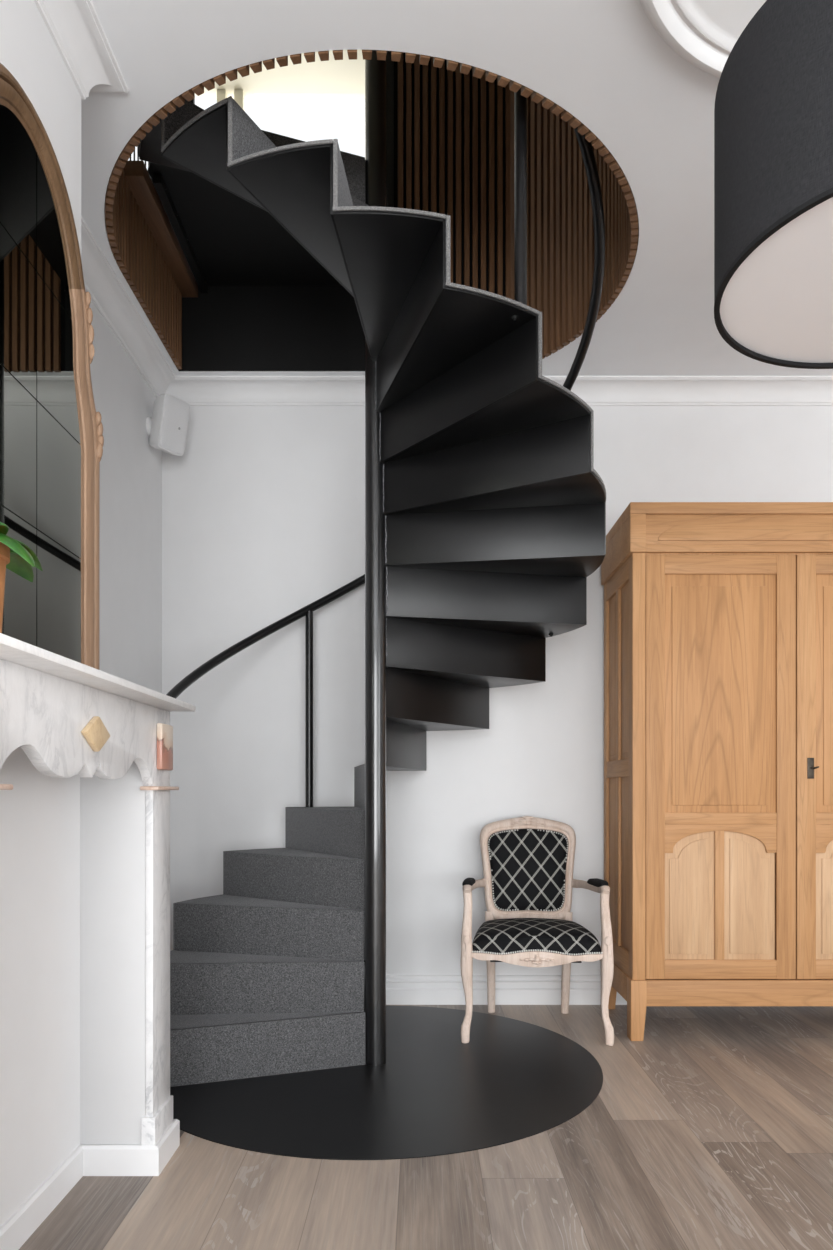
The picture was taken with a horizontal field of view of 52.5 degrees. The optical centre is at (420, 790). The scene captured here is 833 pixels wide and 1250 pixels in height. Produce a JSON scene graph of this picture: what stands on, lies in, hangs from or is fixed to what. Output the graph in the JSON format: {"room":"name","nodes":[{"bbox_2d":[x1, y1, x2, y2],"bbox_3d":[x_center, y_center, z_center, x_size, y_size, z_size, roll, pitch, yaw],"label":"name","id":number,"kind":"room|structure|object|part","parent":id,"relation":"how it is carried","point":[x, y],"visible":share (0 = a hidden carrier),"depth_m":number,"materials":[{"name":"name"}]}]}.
{"room":"living room","nodes":[
{"label":"living room","id":0,"kind":"room"},
{"bbox_2d":[0,0,80,1226],"bbox_3d":[-1.153,-0.495,1.990,0.363,3.190,1.220,0,0,0],"label":"wall","id":1,"kind":"structure","parent":0,"point":[40,817],"depth_m":2.15,"materials":[{"name":"paint"}]},
{"bbox_2d":[0,1119,179,1249],"bbox_3d":[-1.041,1.058,-0.790,0.588,0.084,6.819,0,0,0],"label":"baseboard","id":2,"kind":"structure","parent":1,"relation":"attached to","point":[86,1159],"depth_m":2.41,"materials":[{"name":"paint"}]},
{"bbox_2d":[34,0,832,405],"bbox_3d":[1.433,-2.037,0.080,5.535,0.106,8.560,0,0,0],"label":"crown molding","id":3,"kind":"structure","parent":1,"relation":"attached to","point":[75,27],"depth_m":4.29,"materials":[{"name":"paint"}]},
{"bbox_2d":[89,301,161,692],"bbox_3d":[-1.405,-0.495,0.080,0.140,3.190,8.560,0,0,0],"label":"wall","id":4,"kind":"structure","parent":0,"point":[130,562],"depth_m":3.86,"materials":[{"name":"paint"}]},
{"bbox_2d":[146,393,189,455],"bbox_3d":[-1.251,-1.776,4.139,0.205,0.258,0.156,0,0,35],"label":"wall speaker","id":5,"kind":"object","parent":4,"relation":"attached to","point":[167,428],"visible":1,"depth_m":4.08,"materials":[{"name":"white plastic"}]},
{"bbox_2d":[159,394,189,454],"bbox_3d":[-1.192,-1.772,4.098,0.060,0.243,0.151,0,0,35],"label":"grille","id":6,"kind":"object","parent":5,"relation":"attached to","point":[174,413],"depth_m":4.08,"materials":[{"name":"white plastic"}]},
{"bbox_2d":[195,50,364,98],"bbox_3d":[0.550,-4.860,2.840,7.300,0.100,6.080,0,0,0],"label":"ceiling","id":7,"kind":"structure","parent":0,"point":[345,78],"depth_m":5.74,"materials":[{"name":"beige paint"}]},
{"bbox_2d":[19,1005,832,1249],"bbox_3d":[1.433,1.160,0.080,5.935,0.120,8.960,0,0,0],"label":"floor","id":8,"kind":"structure","parent":0,"point":[712,1130],"depth_m":2.39,"materials":[{"name":"brown wood"}]},
{"bbox_2d":[0,633,195,1144],"bbox_3d":[-0.834,0.420,1.977,0.289,1.359,1.270,0,0,0],"label":"mantel","id":9,"kind":"object","parent":8,"relation":"on","point":[69,717],"visible":0.96,"depth_m":2.43,"materials":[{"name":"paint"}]},
{"bbox_2d":[0,522,42,632],"bbox_3d":[-0.780,-0.375,1.464,0.266,0.233,0.242,0,0,-39],"label":"potted plant","id":10,"kind":"object","parent":9,"relation":"on","point":[15,556],"visible":1,"depth_m":1.50,"materials":[{"name":"green plant"}]},
{"bbox_3d":[-0.800,-0.350,1.486,0.140,0.182,0.140,0,0,0],"label":"pot","id":11,"kind":"part","parent":10,"relation":"part of","materials":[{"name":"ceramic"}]},
{"bbox_2d":[0,63,103,669],"bbox_3d":[-0.948,-0.964,2.046,0.044,1.407,0.894,0,0,0],"label":"arched mirror","id":12,"kind":"object","parent":9,"relation":"on","point":[52,439],"visible":0.98,"depth_m":2.15,"materials":[{"name":"brown wood"}]},
{"bbox_2d":[0,633,195,711],"bbox_3d":[-0.833,-0.227,1.977,0.287,0.063,1.224,0,0,0],"label":"shelf","id":13,"kind":"object","parent":9,"relation":"attached to","point":[27,670],"depth_m":1.79,"materials":[{"name":"white stone"}]},
{"bbox_3d":[-0.884,0.454,2.508,0.187,1.289,0.164,0,0,0],"label":"panel","id":14,"kind":"part","parent":9,"relation":"part of","materials":[{"name":"paint"}]},
{"bbox_2d":[138,50,605,1159],"bbox_3d":[-0.190,-1.202,3.410,1.834,4.603,1.818,0,0,0],"label":"spiral staircase","id":15,"kind":"structure","parent":8,"relation":"on","point":[485,496],"depth_m":3.32,"materials":[{"name":"black metal"}]},
{"bbox_3d":[-0.555,-0.403,4.209,0.039,0.977,0.039,0,0,0],"label":"post","id":16,"kind":"part","parent":15,"relation":"part of","materials":[{"name":"black metal"}]},
{"bbox_3d":[-0.182,-1.755,3.410,1.811,3.404,1.811,0,0,0],"label":"handrail","id":17,"kind":"part","parent":15,"relation":"part of","materials":[{"name":"black metal"}]},
{"bbox_3d":[-0.182,1.099,3.410,1.796,0.003,1.796,0,0,0],"label":"plate","id":18,"kind":"part","parent":15,"relation":"part of","materials":[{"name":"black metal"}]},
{"bbox_3d":[0.318,-1.997,2.683,0.039,0.945,0.039,0,0,0],"label":"post","id":19,"kind":"part","parent":15,"relation":"part of","materials":[{"name":"black metal"}]},
{"bbox_2d":[460,816,613,1045],"bbox_3d":[0.519,0.614,3.943,0.664,0.972,0.599,0,0,3],"label":"armchair","id":20,"kind":"object","parent":8,"relation":"on","point":[528,882],"visible":1,"depth_m":4.13,"materials":[{"name":"black fabric"}]},
{"bbox_3d":[0.201,0.769,3.709,0.054,0.662,0.098,0,0,3],"label":"leg","id":21,"kind":"part","parent":20,"relation":"part of","materials":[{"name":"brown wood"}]},
{"bbox_3d":[0.246,0.448,3.951,0.062,0.062,0.501,0,0,13],"label":"arm","id":22,"kind":"part","parent":20,"relation":"part of","materials":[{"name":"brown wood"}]},
{"bbox_3d":[0.343,0.847,4.174,0.052,0.505,0.080,0,0,3],"label":"leg","id":23,"kind":"part","parent":20,"relation":"part of","materials":[{"name":"brown wood"}]},
{"bbox_3d":[0.532,0.387,4.186,0.475,0.517,0.113,0,0,3],"label":"frame","id":24,"kind":"part","parent":20,"relation":"part of","materials":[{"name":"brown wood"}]},
{"bbox_2d":[488,829,567,910],"bbox_3d":[0.531,0.392,4.179,0.397,0.402,0.098,0,0,3],"label":"cushion","id":25,"kind":"object","parent":20,"relation":"on","point":[528,868],"depth_m":4.15,"materials":[{"name":"black fabric"}]},
{"bbox_3d":[0.531,0.392,4.166,0.395,0.400,0.069,0,0,3],"label":"stud trim","id":26,"kind":"part","parent":20,"relation":"part of","materials":[{"name":"grey metal"}]},
{"bbox_2d":[472,918,600,954],"bbox_3d":[0.517,0.658,3.901,0.568,0.118,0.452,0,0,3],"label":"seat cushion","id":27,"kind":"object","parent":20,"relation":"on","point":[499,936],"depth_m":3.70,"materials":[{"name":"black fabric"}]},
{"bbox_3d":[0.504,0.702,3.667,0.564,0.026,0.007,0,0,3],"label":"seat stud trim","id":28,"kind":"part","parent":20,"relation":"part of","materials":[{"name":"grey metal"}]},
{"bbox_3d":[0.505,0.735,3.684,0.570,0.069,0.033,0,0,3],"label":"rail","id":29,"kind":"part","parent":20,"relation":"part of","materials":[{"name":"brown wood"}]},
{"bbox_3d":[0.718,0.847,4.155,0.052,0.505,0.080,0,0,3],"label":"leg","id":30,"kind":"part","parent":20,"relation":"part of","materials":[{"name":"brown wood"}]},
{"bbox_3d":[0.792,0.448,3.923,0.062,0.062,0.501,0,0,-7],"label":"arm","id":31,"kind":"part","parent":20,"relation":"part of","materials":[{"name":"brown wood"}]},
{"bbox_3d":[0.810,0.769,3.677,0.054,0.662,0.098,0,0,3],"label":"leg","id":32,"kind":"part","parent":20,"relation":"part of","materials":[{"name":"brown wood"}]},
{"bbox_2d":[601,502,832,1040],"bbox_3d":[1.653,-0.082,3.979,1.470,2.363,0.642,0,0,0],"label":"wardrobe","id":33,"kind":"object","parent":8,"relation":"on","point":[718,616],"visible":0.95,"depth_m":3.72,"materials":[{"name":"brown wood"}]},
{"bbox_3d":[0.947,-0.105,4.037,0.030,1.879,0.525,0,0,0],"label":"frame","id":34,"kind":"part","parent":33,"relation":"part of","materials":[{"name":"brown wood"}]},
{"bbox_3d":[0.947,-0.546,4.138,0.011,0.813,0.211,0,0,0],"label":"panel","id":35,"kind":"part","parent":33,"relation":"part of","materials":[{"name":"brown wood"}]},
{"bbox_3d":[0.947,0.336,4.138,0.011,0.803,0.211,0,0,0],"label":"panel","id":36,"kind":"part","parent":33,"relation":"part of","materials":[{"name":"brown wood"}]},
{"bbox_3d":[0.947,-0.103,4.015,0.029,0.080,0.450,0,0,0],"label":"rail","id":37,"kind":"part","parent":33,"relation":"part of","materials":[{"name":"brown wood"}]},
{"bbox_3d":[0.947,-0.998,4.015,0.029,0.095,0.450,0,0,0],"label":"rail","id":38,"kind":"part","parent":33,"relation":"part of","materials":[{"name":"brown wood"}]},
{"bbox_3d":[0.947,0.784,4.015,0.029,0.100,0.450,0,0,0],"label":"rail","id":39,"kind":"part","parent":33,"relation":"part of","materials":[{"name":"brown wood"}]},
{"bbox_3d":[0.947,-0.546,3.888,0.011,0.813,0.201,0,0,0],"label":"panel","id":40,"kind":"part","parent":33,"relation":"part of","materials":[{"name":"brown wood"}]},
{"bbox_3d":[0.947,0.336,3.888,0.011,0.803,0.201,0,0,0],"label":"panel","id":41,"kind":"part","parent":33,"relation":"part of","materials":[{"name":"brown wood"}]},
{"bbox_3d":[1.185,0.460,3.729,0.230,0.580,0.012,0,0,0],"label":"panel","id":42,"kind":"part","parent":33,"relation":"part of","materials":[{"name":"brown wood"}]},
{"bbox_3d":[1.653,-1.154,4.000,1.470,0.218,0.599,0,0,0],"label":"cornice","id":43,"kind":"part","parent":33,"relation":"part of","materials":[{"name":"brown wood"}]},
{"bbox_3d":[1.321,-0.427,3.730,0.501,1.059,0.012,0,0,0],"label":"panel","id":44,"kind":"part","parent":33,"relation":"part of","materials":[{"name":"brown wood"}]},
{"bbox_3d":[1.321,-0.102,3.729,0.658,1.867,0.024,0,0,0],"label":"door","id":45,"kind":"part","parent":33,"relation":"part of","materials":[{"name":"brown wood"}]},
{"bbox_3d":[1.321,0.789,3.729,0.493,0.084,0.023,0,0,0],"label":"door rail","id":46,"kind":"part","parent":33,"relation":"part of","materials":[{"name":"brown wood"}]},
{"bbox_3d":[1.321,0.124,3.729,0.493,0.051,0.023,0,0,0],"label":"door rail","id":47,"kind":"part","parent":33,"relation":"part of","materials":[{"name":"brown wood"}]},
{"bbox_3d":[1.321,-0.994,3.729,0.493,0.082,0.023,0,0,0],"label":"door rail","id":48,"kind":"part","parent":33,"relation":"part of","materials":[{"name":"brown wood"}]},
{"bbox_3d":[1.321,0.213,3.729,0.493,0.126,0.021,0,0,0],"label":"arched rail","id":49,"kind":"part","parent":33,"relation":"part of","materials":[{"name":"brown wood"}]},
{"bbox_3d":[1.653,-1.145,3.707,1.222,0.097,0.008,0,0,0],"label":"fielded panel","id":50,"kind":"part","parent":33,"relation":"part of","materials":[{"name":"brown wood"}]},
{"bbox_3d":[1.448,0.460,3.729,0.230,0.580,0.012,0,0,0],"label":"panel","id":51,"kind":"part","parent":33,"relation":"part of","materials":[{"name":"brown wood"}]},
{"bbox_3d":[1.985,-0.102,3.729,0.658,1.867,0.024,0,0,0],"label":"door","id":52,"kind":"part","parent":33,"relation":"part of","materials":[{"name":"brown wood"}]},
{"bbox_3d":[1.986,-0.427,3.730,0.501,1.059,0.012,0,0,0],"label":"panel","id":53,"kind":"part","parent":33,"relation":"part of","materials":[{"name":"brown wood"}]},
{"bbox_3d":[1.858,0.460,3.729,0.230,0.580,0.012,0,0,0],"label":"panel","id":54,"kind":"part","parent":33,"relation":"part of","materials":[{"name":"brown wood"}]},
{"bbox_3d":[1.986,0.789,3.729,0.493,0.084,0.023,0,0,0],"label":"door rail","id":55,"kind":"part","parent":33,"relation":"part of","materials":[{"name":"brown wood"}]},
{"bbox_3d":[1.986,0.124,3.729,0.493,0.051,0.023,0,0,0],"label":"door rail","id":56,"kind":"part","parent":33,"relation":"part of","materials":[{"name":"brown wood"}]},
{"bbox_3d":[1.986,-0.994,3.729,0.493,0.082,0.023,0,0,0],"label":"door rail","id":57,"kind":"part","parent":33,"relation":"part of","materials":[{"name":"brown wood"}]},
{"bbox_3d":[1.986,0.213,3.729,0.493,0.126,0.021,0,0,0],"label":"arched rail","id":58,"kind":"part","parent":33,"relation":"part of","materials":[{"name":"brown wood"}]},
{"bbox_2d":[81,0,832,375],"bbox_3d":[1.433,-2.290,0.050,5.935,0.400,8.900,0,0,0],"label":"ceiling","id":59,"kind":"structure","parent":0,"point":[605,63],"depth_m":2.52,"materials":[{"name":"paint"}]},
{"bbox_2d":[178,286,364,370],"bbox_3d":[-0.676,-2.304,4.214,1.073,0.424,0.012,0,0,0],"label":"wall","id":60,"kind":"structure","parent":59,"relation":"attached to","point":[225,328],"depth_m":4.21,"materials":[{"name":"black paint"}]},
{"bbox_2d":[105,50,638,369],"bbox_3d":[-0.173,-3.448,3.311,2.078,2.724,1.849,0,0,0],"label":"cladding","id":61,"kind":"object","parent":59,"relation":"attached to","point":[454,122],"visible":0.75,"depth_m":4.04,"materials":[{"name":"brown wood"}]},
{"bbox_2d":[639,0,765,77],"bbox_3d":[1.083,-2.072,1.892,1.220,0.036,1.220,0,0,0],"label":"ceiling rose","id":62,"kind":"object","parent":59,"relation":"attached to","point":[704,33],"visible":0.51,"depth_m":2.29,"materials":[{"name":"white paint"}]},
{"bbox_2d":[714,0,832,368],"bbox_3d":[1.083,-1.614,1.892,0.806,0.940,0.806,0,0,0],"label":"pendant lamp","id":63,"kind":"object","parent":62,"relation":"hanging from","point":[773,110],"visible":1,"depth_m":1.79,"materials":[{"name":"black fabric"}]},
{"bbox_2d":[720,197,832,362],"bbox_3d":[1.083,-1.158,1.892,0.788,0.004,0.788,0,0,0],"label":"diffuser","id":64,"kind":"object","parent":63,"relation":"attached to","point":[776,287],"depth_m":1.95,"materials":[{"name":"white plastic"}]},
{"bbox_2d":[162,406,832,974],"bbox_3d":[1.433,-0.495,4.430,5.935,3.190,0.140,0,0,0],"label":"wall","id":65,"kind":"structure","parent":0,"point":[263,507],"depth_m":4.36,"materials":[{"name":"paint"}]},
{"bbox_2d":[386,975,626,1004],"bbox_3d":[1.433,1.026,3.495,5.535,0.147,1.730,0,0,0],"label":"baseboard","id":66,"kind":"structure","parent":65,"relation":"attached to","point":[400,989],"depth_m":4.33,"materials":[{"name":"paint"}]},
{"bbox_3d":[0.600,-2.503,2.950,7.200,0.026,6.300,0,0,0],"label":"floor","id":67,"kind":"structure","parent":0,"visible":0},
{"bbox_2d":[130,93,194,172],"bbox_3d":[-1.360,-3.655,4.095,0.030,2.270,1.890,0,0,0],"label":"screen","id":68,"kind":"object","parent":67,"relation":"on","point":[192,100],"visible":0.02,"depth_m":4.06,"materials":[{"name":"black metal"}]},
{"bbox_2d":[386,51,393,206],"bbox_3d":[-0.203,-3.650,4.264,0.135,2.320,0.112,0,0,0],"label":"panel","id":69,"kind":"object","parent":67,"relation":"on","point":[389,64],"visible":0.11,"depth_m":4.21,"materials":[{"name":"black metal"}]},
{"bbox_3d":[0.600,-3.665,5.930,7.200,2.290,0.140,0,0,0],"label":"wall","id":70,"kind":"structure","parent":0,"visible":0},
{"bbox_2d":[217,90,244,110],"bbox_3d":[-1.350,-3.675,5.830,2.500,2.270,0.060,0,0,0],"label":"window","id":71,"kind":"structure","parent":70,"relation":"in","point":[239,97],"depth_m":5.80,"materials":[{"name":"beige paint"}]}
]}

